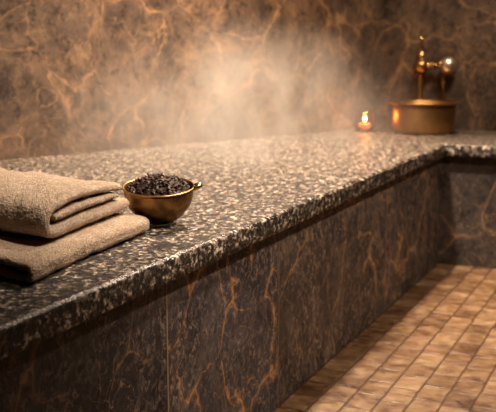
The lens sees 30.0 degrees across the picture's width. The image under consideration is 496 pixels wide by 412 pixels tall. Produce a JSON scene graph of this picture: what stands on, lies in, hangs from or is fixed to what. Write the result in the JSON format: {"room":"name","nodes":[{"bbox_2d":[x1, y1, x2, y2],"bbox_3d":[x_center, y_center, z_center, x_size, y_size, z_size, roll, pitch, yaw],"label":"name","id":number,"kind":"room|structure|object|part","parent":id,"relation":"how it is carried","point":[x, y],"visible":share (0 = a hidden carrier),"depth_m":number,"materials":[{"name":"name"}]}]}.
{"room":"spa","nodes":[
{"label":"spa","id":0,"kind":"room"},
{"bbox_2d":[0,0,383,159],"bbox_3d":[-1.634,-0.775,2.883,6.266,2.500,0.150,-9,13,-42],"label":"wall","id":1,"kind":"structure","parent":0,"point":[77,76],"depth_m":4.05,"materials":[{"name":"brown stone"}]},
{"bbox_2d":[271,263,495,411],"bbox_3d":[-0.290,0.625,2.463,5.866,0.120,6.180,4,11,24],"label":"floor","id":2,"kind":"structure","parent":0,"point":[433,349],"depth_m":2.93,"materials":[{"name":"tile"}]},
{"bbox_2d":[0,156,495,411],"bbox_3d":[-0.137,0.343,2.281,7.383,0.498,3.000,-9,13,-42],"label":"bench base","id":3,"kind":"object","parent":2,"relation":"on","point":[242,331],"visible":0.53,"depth_m":2.44,"materials":[{"name":"stone"}]},
{"bbox_3d":[-0.408,0.477,1.488,0.030,0.498,1.076,4,11,24],"label":"panel","id":4,"kind":"part","parent":3,"relation":"part of","materials":[{"name":"stone"}]},
{"bbox_3d":[-0.057,0.349,2.242,0.030,0.498,0.601,4,11,24],"label":"panel","id":5,"kind":"part","parent":3,"relation":"part of","materials":[{"name":"brown stone"}]},
{"bbox_2d":[0,126,495,359],"bbox_3d":[-0.138,0.072,2.232,7.392,0.053,3.019,-9,13,-42],"label":"bench","id":6,"kind":"object","parent":3,"relation":"on","point":[253,190],"visible":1,"depth_m":2.77,"materials":[{"name":"stone"}]},
{"bbox_2d":[0,212,149,282],"bbox_3d":[-0.486,0.055,2.036,0.512,0.047,0.624,4,11,24],"label":"folded towel","id":7,"kind":"object","parent":6,"relation":"on","point":[27,258],"visible":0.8,"depth_m":1.83,"materials":[{"name":"beige fabric"}]},
{"bbox_2d":[0,167,129,237],"bbox_3d":[-0.525,-0.029,2.124,0.533,0.091,0.510,4,11,24],"label":"folded towel","id":8,"kind":"object","parent":7,"relation":"on","point":[35,203],"visible":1,"depth_m":1.91,"materials":[{"name":"beige fabric"}]},
{"bbox_2d":[122,177,202,224],"bbox_3d":[-0.215,-0.009,2.233,0.174,0.105,0.173,-7,12,-37],"label":"brass bowl","id":9,"kind":"object","parent":6,"relation":"on","point":[159,210],"visible":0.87,"depth_m":2.18,"materials":[{"name":"gold metal"}]},
{"bbox_2d":[127,173,189,195],"bbox_3d":[-0.214,-0.025,2.232,0.148,0.107,0.149,7,12,35],"label":"heap","id":10,"kind":"object","parent":9,"relation":"in","point":[154,184],"visible":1,"depth_m":2.19,"materials":[{"name":"black"}]},
{"bbox_3d":[-0.120,-0.047,2.227,0.023,0.020,0.032,0,10,0],"label":"handle","id":11,"kind":"part","parent":9,"relation":"part of","materials":[{"name":"gold metal"}]},
{"bbox_2d":[353,109,376,131],"bbox_3d":[0.595,-0.436,4.728,0.120,0.110,0.120,4,11,24],"label":"glass","id":12,"kind":"object","parent":6,"relation":"on","point":[373,111],"visible":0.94,"depth_m":4.70,"materials":[{"name":"clear glass"}]},
{"bbox_2d":[359,117,370,129],"bbox_3d":[0.595,-0.422,4.730,0.062,0.069,0.062,4,11,24],"label":"candle","id":13,"kind":"object","parent":12,"relation":"in","point":[364,126],"visible":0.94,"depth_m":4.71,"materials":[{"name":"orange wax"}]},
{"bbox_2d":[386,99,462,134],"bbox_3d":[0.878,-0.445,4.639,0.380,0.156,0.380,4,11,24],"label":"basin","id":14,"kind":"object","parent":6,"relation":"on","point":[411,116],"visible":1,"depth_m":4.51,"materials":[{"name":"gold metal"}]},
{"bbox_2d":[413,37,456,99],"bbox_3d":[0.970,-0.640,4.826,0.225,0.479,0.090,4,11,24],"label":"brass faucet","id":15,"kind":"object","parent":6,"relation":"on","point":[447,65],"visible":0.91,"depth_m":4.81,"materials":[{"name":"gold metal"}]},
{"bbox_3d":[0.904,-0.550,4.872,0.044,0.285,0.044,4,11,24],"label":"post","id":16,"kind":"part","parent":15,"relation":"part of","materials":[{"name":"gold metal"}]},
{"bbox_3d":[1.013,-0.546,4.822,0.032,0.294,0.032,4,11,24],"label":"post","id":17,"kind":"part","parent":15,"relation":"part of","materials":[{"name":"gold metal"}]},
{"bbox_3d":[1.031,-0.724,4.783,0.090,0.090,0.090,4,11,24],"label":"knob","id":18,"kind":"part","parent":15,"relation":"part of","materials":[{"name":"gold metal"}]},
{"bbox_3d":[0.283,0.225,2.971,0.030,0.498,1.021,4,11,24],"label":"panel","id":19,"kind":"part","parent":3,"relation":"part of","materials":[{"name":"brown stone"}]},
{"bbox_3d":[0.682,0.079,3.827,0.030,0.498,0.884,4,11,24],"label":"panel","id":20,"kind":"part","parent":3,"relation":"part of","materials":[{"name":"brown stone"}]},
{"bbox_3d":[1.978,0.100,3.703,2.430,0.498,0.030,4,11,24],"label":"return panel","id":21,"kind":"part","parent":3,"relation":"part of","materials":[{"name":"stone"}]},
{"bbox_2d":[381,0,495,130],"bbox_3d":[2.093,-1.031,4.381,2.947,2.500,0.150,4,11,24],"label":"wall","id":22,"kind":"structure","parent":0,"point":[394,10],"depth_m":4.83,"materials":[{"name":"brown stone"}]}
]}

